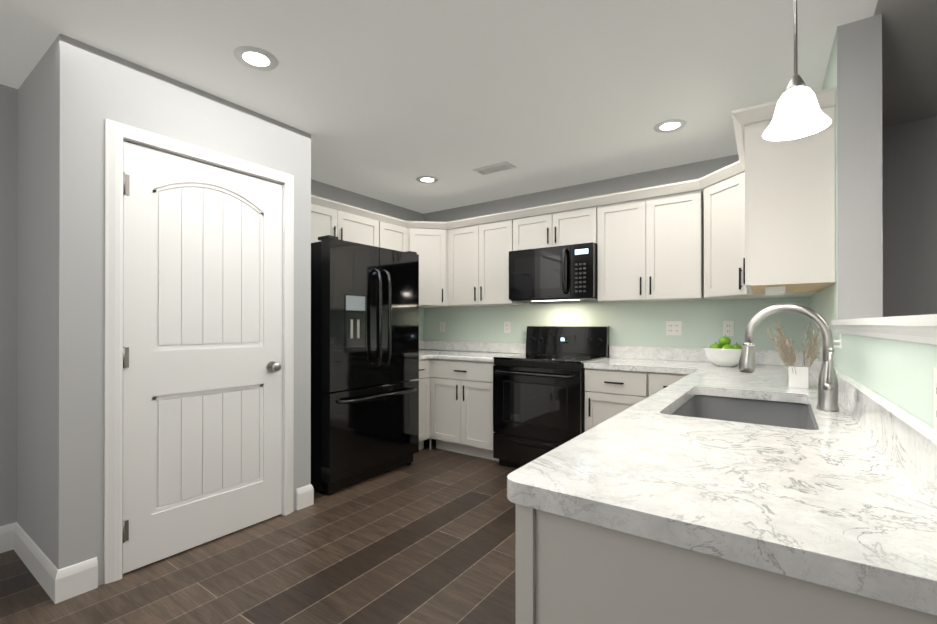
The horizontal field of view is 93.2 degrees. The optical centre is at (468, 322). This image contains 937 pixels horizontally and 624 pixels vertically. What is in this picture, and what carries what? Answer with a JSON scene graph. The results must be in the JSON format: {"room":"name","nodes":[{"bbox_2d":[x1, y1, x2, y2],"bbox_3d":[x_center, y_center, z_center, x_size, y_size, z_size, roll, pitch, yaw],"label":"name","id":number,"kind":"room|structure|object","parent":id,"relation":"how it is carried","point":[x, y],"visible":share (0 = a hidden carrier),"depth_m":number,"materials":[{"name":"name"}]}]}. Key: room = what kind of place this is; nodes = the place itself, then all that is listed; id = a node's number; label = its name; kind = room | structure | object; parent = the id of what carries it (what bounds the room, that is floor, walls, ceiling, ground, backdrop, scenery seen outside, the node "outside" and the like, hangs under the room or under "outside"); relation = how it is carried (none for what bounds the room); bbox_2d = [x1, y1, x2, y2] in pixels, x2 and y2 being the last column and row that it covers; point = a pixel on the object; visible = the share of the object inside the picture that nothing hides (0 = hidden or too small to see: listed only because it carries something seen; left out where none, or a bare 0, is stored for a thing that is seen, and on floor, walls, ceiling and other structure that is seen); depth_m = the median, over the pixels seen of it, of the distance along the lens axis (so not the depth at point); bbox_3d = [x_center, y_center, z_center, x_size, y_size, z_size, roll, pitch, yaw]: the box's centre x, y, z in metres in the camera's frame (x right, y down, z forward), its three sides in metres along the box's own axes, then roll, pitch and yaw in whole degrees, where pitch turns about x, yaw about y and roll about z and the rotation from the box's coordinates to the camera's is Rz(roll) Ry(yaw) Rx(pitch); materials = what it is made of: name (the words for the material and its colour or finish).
{"room":"kitchen","nodes":[
{"label":"kitchen","id":0,"kind":"room"},
{"bbox_2d":[17,34,310,585],"bbox_3d":[-1.721,-0.022,2.640,0.790,2.440,1.245,0,0,35],"label":"wall","id":1,"kind":"structure","parent":0,"point":[73,94],"depth_m":2.03,"materials":[{"name":"grey paint"}]},
{"bbox_2d":[11,522,62,603],"bbox_3d":[-2.066,1.129,2.110,0.774,0.135,0.014,0,0,35],"label":"baseboard","id":2,"kind":"structure","parent":1,"relation":"attached to","point":[45,572],"depth_m":2.05,"materials":[{"name":"white wood"}]},
{"bbox_2d":[104,119,293,583],"bbox_3d":[-1.429,0.133,2.448,0.129,2.129,0.958,0,0,35],"label":"door frame","id":3,"kind":"structure","parent":1,"relation":"attached to","point":[117,134],"depth_m":2.06,"materials":[{"name":"white wood"}]},
{"bbox_2d":[122,141,281,573],"bbox_3d":[-1.382,0.166,2.409,0.108,2.043,0.824,0,0,35],"label":"pantry door","id":4,"kind":"structure","parent":1,"relation":"in","point":[202,353],"depth_m":2.36,"materials":[{"name":"white wood"}]},
{"bbox_2d":[296,484,313,505],"bbox_3d":[-1.351,1.132,3.146,0.802,0.135,0.014,0,0,35],"label":"baseboard","id":5,"kind":"structure","parent":1,"relation":"attached to","point":[305,494],"depth_m":2.88,"materials":[{"name":"white wood"}]},
{"bbox_2d":[0,84,422,525],"bbox_3d":[-2.596,-0.023,2.190,0.120,2.440,7.050,0,0,35],"label":"wall","id":6,"kind":"structure","parent":0,"point":[8,270],"depth_m":2.34,"materials":[{"name":"grey paint"}]},
{"bbox_2d":[0,524,10,552],"bbox_3d":[-3.453,1.125,0.860,0.014,0.135,3.655,0,0,35],"label":"baseboard","id":7,"kind":"structure","parent":6,"relation":"attached to","point":[5,531],"depth_m":2.31,"materials":[{"name":"white wood"}]},
{"bbox_2d":[311,204,378,246],"bbox_3d":[-1.209,-0.771,3.746,0.348,0.315,0.927,0,0,35],"label":"upper cabinet","id":8,"kind":"object","parent":6,"relation":"attached to","point":[341,225],"visible":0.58,"depth_m":3.71,"materials":[{"name":"white paint"}]},
{"bbox_2d":[379,221,406,251],"bbox_3d":[-0.831,-0.547,4.280,0.348,0.760,0.369,0,0,35],"label":"upper cabinet","id":9,"kind":"object","parent":6,"relation":"attached to","point":[392,237],"visible":0.19,"depth_m":4.18,"materials":[{"name":"white paint"}]},
{"bbox_2d":[0,438,517,623],"bbox_3d":[-0.406,1.242,0.729,10.200,0.100,7.200,0,0,35],"label":"floor","id":10,"kind":"structure","parent":0,"point":[427,536],"depth_m":2.15,"materials":[{"name":"brown wood"}]},
{"bbox_2d":[311,235,418,494],"bbox_3d":[-0.976,0.302,3.590,0.879,1.797,0.905,0,0,35],"label":"refrigerator","id":11,"kind":"object","parent":10,"relation":"on","point":[364,360],"visible":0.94,"depth_m":3.24,"materials":[{"name":"black metal"}]},
{"bbox_2d":[413,359,429,449],"bbox_3d":[-0.704,0.774,4.205,0.638,0.858,0.356,0,0,35],"label":"base cabinet","id":12,"kind":"object","parent":10,"relation":"on","point":[424,399],"visible":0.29,"depth_m":4.12,"materials":[{"name":"white paint"}]},
{"bbox_2d":[430,359,498,460],"bbox_3d":[0.105,0.774,4.201,0.720,0.858,0.638,0,0,35],"label":"base cabinet","id":13,"kind":"object","parent":10,"relation":"on","point":[461,407],"visible":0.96,"depth_m":3.95,"materials":[{"name":"white paint"}]},
{"bbox_2d":[419,340,525,362],"bbox_3d":[-0.242,0.272,4.249,1.342,0.142,0.965,0,0,35],"label":"countertop","id":14,"kind":"structure","parent":13,"relation":"on","point":[468,351],"depth_m":4.43,"materials":[{"name":"stone"}]},
{"bbox_2d":[493,326,608,467],"bbox_3d":[0.688,0.615,3.728,0.767,1.172,0.735,0,0,35],"label":"range","id":15,"kind":"object","parent":10,"relation":"on","point":[539,398],"visible":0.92,"depth_m":3.54,"materials":[{"name":"black metal"}]},
{"bbox_2d":[585,368,648,431],"bbox_3d":[1.217,0.771,3.415,0.447,0.858,0.638,0,0,35],"label":"base cabinet","id":16,"kind":"object","parent":10,"relation":"on","point":[609,394],"visible":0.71,"depth_m":3.19,"materials":[{"name":"white paint"}]},
{"bbox_2d":[648,372,688,395],"bbox_3d":[1.543,0.771,3.185,0.341,0.858,0.638,0,0,35],"label":"base cabinet","id":17,"kind":"object","parent":10,"relation":"on","point":[658,381],"visible":0.12,"depth_m":2.99,"materials":[{"name":"white paint"}]},
{"bbox_2d":[584,346,698,369],"bbox_3d":[1.332,0.269,3.317,0.750,0.142,0.668,0,0,35],"label":"countertop","id":18,"kind":"structure","parent":17,"relation":"on","point":[620,357],"depth_m":3.54,"materials":[{"name":"stone"}]},
{"bbox_2d":[516,504,936,623],"bbox_3d":[0.451,0.764,0.877,0.570,0.858,0.488,0,0,35],"label":"base cabinet","id":19,"kind":"object","parent":10,"relation":"on","point":[570,571],"visible":0.23,"depth_m":0.68,"materials":[{"name":"white paint"}]},
{"bbox_2d":[507,348,936,615],"bbox_3d":[1.217,0.265,1.910,0.688,0.142,3.098,0,0,35],"label":"countertop","id":20,"kind":"structure","parent":19,"relation":"on","point":[844,498],"depth_m":0.80,"materials":[{"name":"stone"}]},
{"bbox_2d":[703,336,741,366],"bbox_3d":[1.761,0.191,3.034,0.278,0.214,0.278,0,0,35],"label":"bowl","id":21,"kind":"object","parent":20,"relation":"on","point":[724,353],"visible":1,"depth_m":2.97,"materials":[{"name":"white ceramic"}]},
{"bbox_2d":[671,395,814,429],"bbox_3d":[1.005,0.444,1.633,0.469,0.213,0.826,0,0,35],"label":"undermount sink","id":22,"kind":"object","parent":20,"relation":"in","point":[776,413],"visible":0.15,"depth_m":1.93,"materials":[{"name":"grey metal"}]},
{"bbox_2d":[738,303,838,410],"bbox_3d":[1.106,0.113,1.542,0.287,0.361,0.095,0,0,35],"label":"gooseneck faucet","id":23,"kind":"object","parent":20,"relation":"on","point":[827,386],"visible":1,"depth_m":1.50,"materials":[{"name":"silver metal"}]},
{"bbox_2d":[767,321,821,388],"bbox_3d":[1.495,0.144,2.033,0.212,0.302,0.243,0,0,35],"label":"vase","id":24,"kind":"object","parent":20,"relation":"on","point":[797,376],"visible":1,"depth_m":2.00,"materials":[{"name":"white ceramic"}]},
{"bbox_2d":[0,0,936,213],"bbox_3d":[-0.406,-1.298,0.737,10.200,0.100,7.200,0,0,35],"label":"ceiling","id":25,"kind":"structure","parent":0,"point":[389,101],"depth_m":2.18,"materials":[{"name":"white paint"}]},
{"bbox_2d":[233,46,277,70],"bbox_3d":[-1.000,-1.241,2.087,0.189,0.006,0.189,0,0,-10],"label":"recessed light","id":26,"kind":"object","parent":25,"relation":"in","point":[256,56],"depth_m":2.08,"materials":[{"name":"white"}]},
{"bbox_2d":[416,176,437,182],"bbox_3d":[-0.357,-1.235,3.837,0.189,0.006,0.189,0,0,-10],"label":"recessed light","id":27,"kind":"object","parent":25,"relation":"in","point":[427,179],"depth_m":3.83,"materials":[{"name":"white"}]},
{"bbox_2d":[473,161,515,174],"bbox_3d":[0.207,-1.234,3.561,0.320,0.010,0.150,0,0,35],"label":"ceiling vent","id":28,"kind":"object","parent":25,"relation":"in","point":[495,168],"visible":0.98,"depth_m":3.54,"materials":[{"name":"white metal"}]},
{"bbox_2d":[654,119,686,132],"bbox_3d":[1.271,-1.239,2.796,0.189,0.006,0.189,0,0,-10],"label":"recessed light","id":29,"kind":"object","parent":25,"relation":"in","point":[670,124],"depth_m":2.79,"materials":[{"name":"white"}]},
{"bbox_2d":[762,0,831,140],"bbox_3d":[0.853,-0.875,1.156,0.145,0.743,0.145,0,0,35],"label":"pendant light","id":30,"kind":"object","parent":25,"relation":"hanging from","point":[798,113],"visible":1,"depth_m":1.15,"materials":[{"name":"white glass"}]},
{"bbox_2d":[423,117,936,350],"bbox_3d":[2.605,-0.021,2.903,7.790,2.440,0.120,0,0,35],"label":"wall","id":31,"kind":"structure","parent":0,"point":[909,177],"depth_m":3.37,"materials":[{"name":"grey paint"}]},
{"bbox_2d":[407,228,463,307],"bbox_3d":[-0.439,-0.546,4.609,0.607,0.760,0.607,0,0,35],"label":"upper cabinet","id":32,"kind":"object","parent":31,"relation":"attached to","point":[429,247],"visible":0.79,"depth_m":4.39,"materials":[{"name":"white paint"}]},
{"bbox_2d":[440,322,444,331],"bbox_3d":[-0.286,0.050,4.868,0.070,0.114,0.008,0,0,35],"label":"electrical outlet","id":33,"kind":"object","parent":31,"relation":"attached to","point":[442,326],"visible":1,"depth_m":4.86,"materials":[{"name":"white plastic"}]},
{"bbox_2d":[448,220,528,306],"bbox_3d":[0.185,-0.547,4.326,0.729,0.760,0.348,0,0,35],"label":"upper cabinet","id":34,"kind":"object","parent":31,"relation":"attached to","point":[478,265],"visible":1,"depth_m":4.19,"materials":[{"name":"white paint"}]},
{"bbox_2d":[504,322,509,332],"bbox_3d":[0.383,0.048,4.395,0.070,0.114,0.008,0,0,35],"label":"electrical outlet","id":35,"kind":"object","parent":31,"relation":"attached to","point":[506,327],"visible":1,"depth_m":4.39,"materials":[{"name":"white plastic"}]},
{"bbox_2d":[513,207,597,250],"bbox_3d":[0.801,-0.781,3.892,0.768,0.295,0.348,0,0,35],"label":"upper cabinet","id":36,"kind":"object","parent":31,"relation":"attached to","point":[579,226],"visible":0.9,"depth_m":3.74,"materials":[{"name":"white paint"}]},
{"bbox_2d":[509,242,597,302],"bbox_3d":[0.766,-0.409,3.842,0.765,0.441,0.464,0,0,35],"label":"microwave","id":37,"kind":"object","parent":36,"relation":"attached to","point":[565,273],"visible":0.98,"depth_m":3.68,"materials":[{"name":"black metal"}]},
{"bbox_2d":[597,191,706,302],"bbox_3d":[1.421,-0.550,3.453,0.741,0.760,0.348,0,0,35],"label":"upper cabinet","id":38,"kind":"object","parent":31,"relation":"attached to","point":[650,249],"visible":1,"depth_m":3.30,"materials":[{"name":"white paint"}]},
{"bbox_2d":[666,321,681,334],"bbox_3d":[1.628,0.046,3.514,0.116,0.114,0.008,0,0,35],"label":"electrical outlet","id":39,"kind":"object","parent":31,"relation":"attached to","point":[673,327],"visible":1,"depth_m":3.51,"materials":[{"name":"white plastic"}]},
{"bbox_2d":[723,321,733,335],"bbox_3d":[1.935,0.045,3.298,0.070,0.114,0.008,0,0,35],"label":"electrical outlet","id":40,"kind":"object","parent":31,"relation":"attached to","point":[728,328],"visible":1,"depth_m":3.29,"materials":[{"name":"white plastic"}]},
{"bbox_2d":[810,14,936,427],"bbox_3d":[1.539,-0.025,1.735,0.202,2.440,3.123,0,0,35],"label":"wall","id":41,"kind":"structure","parent":0,"point":[853,76],"depth_m":1.81,"materials":[{"name":"grey paint"}]},
{"bbox_2d":[704,172,816,299],"bbox_3d":[1.905,-0.551,2.943,0.623,0.760,0.615,0,0,35],"label":"upper cabinet","id":42,"kind":"object","parent":41,"relation":"attached to","point":[724,228],"visible":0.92,"depth_m":2.90,"materials":[{"name":"white paint"}]},
{"bbox_2d":[743,106,834,293],"bbox_3d":[1.642,-0.553,2.308,0.358,0.760,0.729,0,0,35],"label":"upper cabinet","id":43,"kind":"object","parent":41,"relation":"attached to","point":[790,215],"visible":0.98,"depth_m":2.00,"materials":[{"name":"beige wood"}]},
{"bbox_2d":[311,87,835,228],"bbox_3d":[0.360,-0.962,2.974,3.222,0.062,1.696,0,0,35],"label":"crown molding","id":44,"kind":"structure","parent":43,"relation":"on","point":[744,117],"depth_m":3.34,"materials":[{"name":"white paint"}]},
{"bbox_2d":[765,286,785,295],"bbox_3d":[1.557,-0.159,2.252,0.088,0.026,0.302,0,0,35],"label":"under-cabinet light","id":45,"kind":"object","parent":43,"relation":"attached to","point":[778,290],"visible":1,"depth_m":2.14,"materials":[{"name":"white plastic"}]},
{"bbox_2d":[834,334,841,348],"bbox_3d":[1.478,0.075,1.772,0.022,0.060,0.015,0,0,35],"label":"outlet","id":46,"kind":"object","parent":41,"relation":"attached to","point":[840,342],"visible":1,"depth_m":1.77,"materials":[{"name":"white plastic"}]},
{"bbox_2d":[831,314,936,344],"bbox_3d":[1.126,0.015,1.118,0.209,0.054,1.709,0,0,35],"label":"trim","id":47,"kind":"structure","parent":41,"relation":"on","point":[918,328],"depth_m":0.97,"materials":[{"name":"white wood"}]},
{"bbox_2d":[934,368,936,431],"bbox_3d":[0.807,0.138,0.756,0.009,0.114,0.070,0,0,35],"label":"outlet","id":48,"kind":"object","parent":41,"relation":"attached to","point":[935,399],"visible":0.88,"depth_m":0.77,"materials":[{"name":"white plastic"}]}
]}

